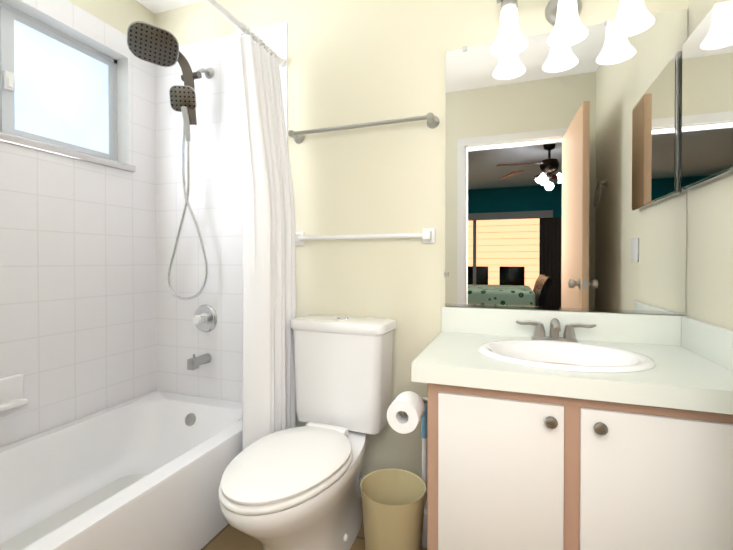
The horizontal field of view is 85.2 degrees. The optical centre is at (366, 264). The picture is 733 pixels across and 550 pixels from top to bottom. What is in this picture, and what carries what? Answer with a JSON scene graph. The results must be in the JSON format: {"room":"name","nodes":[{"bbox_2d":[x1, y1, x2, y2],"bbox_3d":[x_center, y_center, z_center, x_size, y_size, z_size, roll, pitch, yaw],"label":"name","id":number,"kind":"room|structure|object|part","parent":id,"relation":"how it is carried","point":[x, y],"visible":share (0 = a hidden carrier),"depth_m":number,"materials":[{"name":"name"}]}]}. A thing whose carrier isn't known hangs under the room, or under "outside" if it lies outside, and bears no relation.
{"room":"bathroom","nodes":[
{"label":"bathroom","id":0,"kind":"room"},
{"bbox_2d":[68,0,154,34],"bbox_3d":[-1.555,-1.255,1.458,0.120,0.330,1.760,0,1,20],"label":"wall","id":1,"kind":"structure","parent":0,"point":[121,15],"depth_m":2.05,"materials":[{"name":"beige paint"}]},
{"bbox_2d":[0,0,154,70],"bbox_3d":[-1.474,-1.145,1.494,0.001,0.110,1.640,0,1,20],"label":"wall tile","id":2,"kind":"object","parent":1,"relation":"attached to","point":[67,12],"depth_m":1.90,"materials":[{"name":"white tile"}]},
{"bbox_2d":[136,0,202,13],"bbox_3d":[-0.301,-1.446,1.071,2.740,0.060,1.880,0,1,20],"label":"ceiling","id":3,"kind":"structure","parent":0,"point":[156,6],"depth_m":2.18,"materials":[{"name":"white paint"}]},
{"bbox_2d":[201,521,426,549],"bbox_3d":[-0.321,1.074,1.036,2.500,0.001,1.760,0,1,20],"label":"floor","id":4,"kind":"structure","parent":0,"point":[228,537],"depth_m":1.54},
{"bbox_2d":[0,391,241,549],"bbox_3d":[-1.094,0.897,1.375,0.804,0.348,1.628,0,1,20],"label":"bathtub","id":5,"kind":"object","parent":4,"relation":"on","point":[145,472],"visible":0.92,"depth_m":1.60,"materials":[{"name":"white ceramic"}]},
{"bbox_2d":[219,314,396,549],"bbox_3d":[-0.215,0.649,1.481,0.445,0.842,0.798,0,1,23],"label":"toilet","id":6,"kind":"object","parent":4,"relation":"on","point":[297,488],"visible":1,"depth_m":1.48,"materials":[{"name":"white ceramic"}]},
{"bbox_3d":[-0.265,0.686,1.363,0.385,0.020,0.540,0,1,23],"label":"seat","id":7,"kind":"part","parent":6,"relation":"part of","materials":[{"name":"white plastic"}]},
{"bbox_3d":[-0.264,0.662,1.365,0.375,0.022,0.530,0,1,23],"label":"lid","id":8,"kind":"part","parent":6,"relation":"part of","materials":[{"name":"white plastic"}]},
{"bbox_3d":[-0.219,0.884,1.474,0.385,0.372,0.772,0,1,23],"label":"bowl","id":9,"kind":"part","parent":6,"relation":"part of","materials":[{"name":"white ceramic"}]},
{"bbox_3d":[-0.103,0.482,1.748,0.420,0.398,0.195,0,1,23],"label":"tank","id":10,"kind":"part","parent":6,"relation":"part of","materials":[{"name":"white ceramic"}]},
{"bbox_2d":[360,468,425,549],"bbox_3d":[0.094,0.926,1.412,0.232,0.290,0.232,0,1,20],"label":"trash bin","id":11,"kind":"object","parent":4,"relation":"on","point":[393,502],"visible":1,"depth_m":1.35,"materials":[{"name":"beige plastic"}]},
{"bbox_2d":[421,403,427,547],"bbox_3d":[0.225,0.800,1.550,0.100,0.540,0.100,0,1,20],"label":"toilet brush","id":12,"kind":"object","parent":4,"relation":"on","point":[424,459],"visible":0.31,"depth_m":1.54,"materials":[{"name":"white plastic"}]},
{"bbox_2d":[387,307,732,549],"bbox_3d":[0.599,0.627,1.327,0.957,0.888,0.576,0,1,20],"label":"bathroom vanity","id":13,"kind":"object","parent":4,"relation":"on","point":[559,430],"visible":1,"depth_m":1.10,"materials":[{"name":"beige laminate"}]},
{"bbox_3d":[0.377,0.661,1.144,0.340,0.555,0.017,0,1,20],"label":"door","id":14,"kind":"part","parent":13,"relation":"part of","materials":[{"name":"white wood"}]},
{"bbox_3d":[0.496,0.422,1.074,0.033,0.033,0.032,0,1,20],"label":"knob","id":15,"kind":"part","parent":13,"relation":"part of","materials":[{"name":"silver metal"}]},
{"bbox_2d":[411,332,732,414],"bbox_3d":[0.641,0.319,1.312,0.871,0.055,0.571,0,1,20],"label":"countertop","id":16,"kind":"structure","parent":13,"relation":"on","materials":[{"name":"white laminate"}]},
{"bbox_2d":[516,318,595,342],"bbox_3d":[0.695,0.244,1.465,0.276,0.093,0.135,0,1,20],"label":"faucet","id":17,"kind":"object","parent":16,"relation":"on","point":[539,336],"depth_m":1.48,"materials":[{"name":"silver metal"}]},
{"bbox_2d":[479,340,655,372],"bbox_3d":[0.627,0.353,1.291,0.510,0.148,0.400,0,1,20],"label":"sink","id":18,"kind":"object","parent":16,"relation":"in","point":[571,356],"depth_m":1.35,"materials":[{"name":"white ceramic"}]},
{"bbox_3d":[0.606,0.422,1.034,0.033,0.033,0.032,0,1,20],"label":"knob","id":19,"kind":"part","parent":13,"relation":"part of","materials":[{"name":"silver metal"}]},
{"bbox_3d":[0.756,0.662,1.009,0.385,0.555,0.017,0,1,20],"label":"door","id":20,"kind":"part","parent":13,"relation":"part of","materials":[{"name":"white wood"}]},
{"bbox_2d":[155,0,688,487],"bbox_3d":[-0.004,-0.179,1.911,2.740,2.490,0.120,0,1,20],"label":"wall","id":21,"kind":"structure","parent":0,"point":[361,60],"depth_m":1.83,"materials":[{"name":"beige paint"}]},
{"bbox_2d":[155,22,286,402],"bbox_3d":[-0.798,-0.071,2.128,0.860,2.270,0.001,0,1,20],"label":"wall tile","id":22,"kind":"structure","parent":21,"relation":"attached to","point":[216,198],"depth_m":2.15,"materials":[{"name":"white tile"}]},
{"bbox_2d":[127,21,216,369],"bbox_3d":[-0.991,-0.291,1.996,0.278,1.659,0.374,0,1,20],"label":"shower","id":23,"kind":"object","parent":22,"relation":"attached to","point":[151,43],"visible":1,"depth_m":2.01,"materials":[{"name":"silver metal"}]},
{"bbox_3d":[-0.914,-0.710,2.012,0.043,0.174,0.039,0,1,20],"label":"handle","id":24,"kind":"part","parent":23,"relation":"part of","materials":[{"name":"silver metal"}]},
{"bbox_3d":[-0.880,0.499,2.091,0.052,0.077,0.129,0,1,20],"label":"spout","id":25,"kind":"part","parent":23,"relation":"part of","materials":[{"name":"silver metal"}]},
{"bbox_3d":[-0.884,0.290,2.114,0.060,0.060,0.063,0,1,20],"label":"valve knob","id":26,"kind":"part","parent":23,"relation":"part of","materials":[{"name":"white plastic"}]},
{"bbox_3d":[-0.858,-1.000,2.083,0.022,0.072,0.109,0,1,20],"label":"arm","id":27,"kind":"part","parent":23,"relation":"part of"},
{"bbox_3d":[-0.856,0.284,2.099,0.038,0.028,0.026,0,1,20],"label":"valve lever","id":28,"kind":"part","parent":23,"relation":"part of","materials":[{"name":"silver metal"}]},
{"bbox_3d":[-0.872,0.289,2.148,0.152,0.152,0.016,0,1,20],"label":"valve plate","id":29,"kind":"part","parent":23,"relation":"part of","materials":[{"name":"silver metal"}]},
{"bbox_2d":[206,0,296,450],"bbox_3d":[-0.637,-0.003,1.204,0.172,2.032,1.632,0,1,20],"label":"shower curtain","id":30,"kind":"object","parent":22,"relation":"attached to","point":[269,314],"visible":0.85,"depth_m":1.66,"materials":[{"name":"white fabric"}]},
{"bbox_3d":[-0.692,-0.998,1.215,0.025,0.025,1.632,0,1,20],"label":"rod","id":31,"kind":"part","parent":30,"relation":"part of","materials":[{"name":"white plastic"}]},
{"bbox_2d":[287,39,287,143],"bbox_3d":[-0.393,-0.069,1.985,0.001,2.270,0.004,0,1,20],"label":"back wall tile edge","id":32,"kind":"object","parent":21,"relation":"attached to","point":[287,91],"visible":0.4,"depth_m":1.98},
{"bbox_2d":[288,112,439,143],"bbox_3d":[-0.034,-0.623,1.809,0.716,0.056,0.082,0,1,20],"label":"towel rail","id":33,"kind":"object","parent":21,"relation":"attached to","point":[433,121],"visible":1,"depth_m":1.76,"materials":[{"name":"silver metal"}]},
{"bbox_3d":[-0.345,-0.624,1.920,0.056,0.056,0.082,0,1,20],"label":"post","id":34,"kind":"part","parent":33,"relation":"part of","materials":[{"name":"silver metal"}]},
{"bbox_3d":[0.277,-0.622,1.698,0.056,0.056,0.082,0,1,20],"label":"post","id":35,"kind":"part","parent":33,"relation":"part of","materials":[{"name":"silver metal"}]},
{"bbox_2d":[295,228,434,244],"bbox_3d":[-0.037,-0.128,1.825,0.696,0.064,0.061,0,1,20],"label":"towel rail","id":36,"kind":"object","parent":21,"relation":"attached to","point":[426,235],"visible":0.85,"depth_m":1.78,"materials":[{"name":"white plastic"}]},
{"bbox_3d":[-0.339,-0.129,1.933,0.056,0.064,0.061,0,1,20],"label":"post","id":37,"kind":"part","parent":36,"relation":"part of","materials":[{"name":"white plastic"}]},
{"bbox_3d":[0.264,-0.127,1.718,0.056,0.064,0.061,0,1,20],"label":"post","id":38,"kind":"part","parent":36,"relation":"part of","materials":[{"name":"white plastic"}]},
{"bbox_2d":[360,475,427,501],"bbox_3d":[-0.015,1.024,1.854,0.795,0.085,0.014,0,1,20],"label":"baseboard","id":39,"kind":"structure","parent":21,"relation":"attached to","point":[362,477],"depth_m":1.75,"materials":[{"name":"white"}]},
{"bbox_2d":[444,9,686,314],"bbox_3d":[0.740,-0.371,1.571,0.859,1.098,0.010,0,1,20],"label":"mirror","id":40,"kind":"object","parent":21,"relation":"attached to","point":[565,191],"visible":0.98,"depth_m":1.55,"materials":[{"name":"clear glass"}]},
{"bbox_2d":[490,0,654,56],"bbox_3d":[0.740,-0.948,1.476,0.536,0.236,0.182,0,1,20],"label":"vanity light","id":41,"kind":"object","parent":21,"relation":"attached to","point":[634,17],"visible":1,"depth_m":1.47,"materials":[{"name":"white glass"}]},
{"bbox_2d":[500,0,517,9],"bbox_3d":[0.544,-1.004,1.521,0.062,0.048,0.062,0,1,20],"label":"socket","id":42,"kind":"object","parent":41,"relation":"attached to","point":[505,4],"depth_m":1.50,"materials":[{"name":"silver metal"}]},
{"bbox_3d":[0.544,-0.905,1.522,0.136,0.150,0.136,0,1,20],"label":"lamp shade","id":43,"kind":"part","parent":41,"relation":"part of","materials":[{"name":"white glass"}]},
{"bbox_3d":[0.765,-1.000,1.547,0.132,0.132,0.030,0,1,20],"label":"plate","id":44,"kind":"part","parent":41,"relation":"part of","materials":[{"name":"silver metal"}]},
{"bbox_3d":[0.732,-0.905,1.454,0.136,0.150,0.136,0,1,20],"label":"lamp shade","id":45,"kind":"part","parent":41,"relation":"part of","materials":[{"name":"white glass"}]},
{"bbox_3d":[0.920,-0.904,1.387,0.136,0.150,0.136,0,1,20],"label":"lamp shade","id":46,"kind":"part","parent":41,"relation":"part of","materials":[{"name":"white glass"}]},
{"bbox_2d":[421,502,427,547],"bbox_3d":[0.225,1.007,1.552,0.100,0.125,0.100,0,1,20],"label":"cup","id":47,"kind":"object","parent":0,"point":[424,534],"depth_m":1.51,"materials":[{"name":"white plastic"}]},
{"bbox_2d":[686,0,732,329],"bbox_3d":[0.912,-0.167,0.584,0.120,2.490,1.760,0,1,20],"label":"wall","id":48,"kind":"structure","parent":0,"point":[709,295],"depth_m":1.27,"materials":[{"name":"beige paint"}]},
{"bbox_2d":[681,0,732,189],"bbox_3d":[1.032,-0.518,1.143,0.030,0.513,0.550,0,1,20],"label":"mirror","id":49,"kind":"object","parent":48,"relation":"attached to","point":[707,101],"visible":0.87,"depth_m":1.21,"materials":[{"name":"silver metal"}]},
{"bbox_3d":[-1.555,0.285,1.471,0.120,1.570,1.760,0,1,20],"label":"wall","id":50,"kind":"structure","parent":0,"visible":0},
{"bbox_2d":[0,1,117,161],"bbox_3d":[-1.524,-0.806,1.642,0.032,0.570,1.060,0,1,20],"label":"window","id":51,"kind":"structure","parent":50,"relation":"in","point":[63,94],"depth_m":1.85,"materials":[{"name":"white glass"}]},
{"bbox_2d":[3,70,14,90],"bbox_3d":[-1.489,-0.769,1.664,0.024,0.075,0.035,0,1,20],"label":"window latch","id":52,"kind":"object","parent":51,"relation":"attached to","point":[9,80],"depth_m":1.66,"materials":[{"name":"white plastic"}]},
{"bbox_3d":[-1.428,-0.811,1.892,0.004,0.516,0.476,0,1,20],"label":"glass","id":53,"kind":"part","parent":51,"relation":"part of","materials":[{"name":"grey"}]},
{"bbox_2d":[0,132,135,171],"bbox_3d":[-1.477,-0.505,1.628,0.140,0.032,1.100,0,1,20],"label":"window sill","id":54,"kind":"structure","parent":50,"relation":"on","point":[29,143],"depth_m":1.77,"materials":[{"name":"white stone"}]},
{"bbox_2d":[0,141,156,447],"bbox_3d":[-1.474,0.285,1.506,0.001,1.570,1.640,0,1,20],"label":"wall tile","id":55,"kind":"structure","parent":50,"relation":"attached to","point":[77,289],"depth_m":1.84,"materials":[{"name":"white tile"}]},
{"bbox_2d":[0,373,28,411],"bbox_3d":[-1.418,0.507,1.557,0.070,0.125,0.160,0,1,20],"label":"soap dish","id":56,"kind":"object","parent":55,"relation":"attached to","point":[11,391],"visible":0.98,"depth_m":1.58,"materials":[{"name":"white ceramic"}]},
{"bbox_2d":[129,58,155,175],"bbox_3d":[-1.226,-0.801,2.189,0.001,0.590,0.170,0,1,20],"label":"wall tile","id":57,"kind":"structure","parent":50,"relation":"attached to","point":[142,143],"depth_m":2.18,"materials":[{"name":"white tile"}]},
{"bbox_3d":[-1.287,-0.801,2.210,0.120,0.590,0.170,0,1,20],"label":"wall","id":58,"kind":"structure","parent":0,"visible":0},
{"bbox_2d":[117,58,129,164],"bbox_3d":[-1.309,-0.800,2.126,0.114,0.590,0.004,0,1,20],"label":"wall tile","id":59,"kind":"structure","parent":58,"relation":"attached to","point":[123,103],"depth_m":2.12,"materials":[{"name":"white tile"}]}
]}

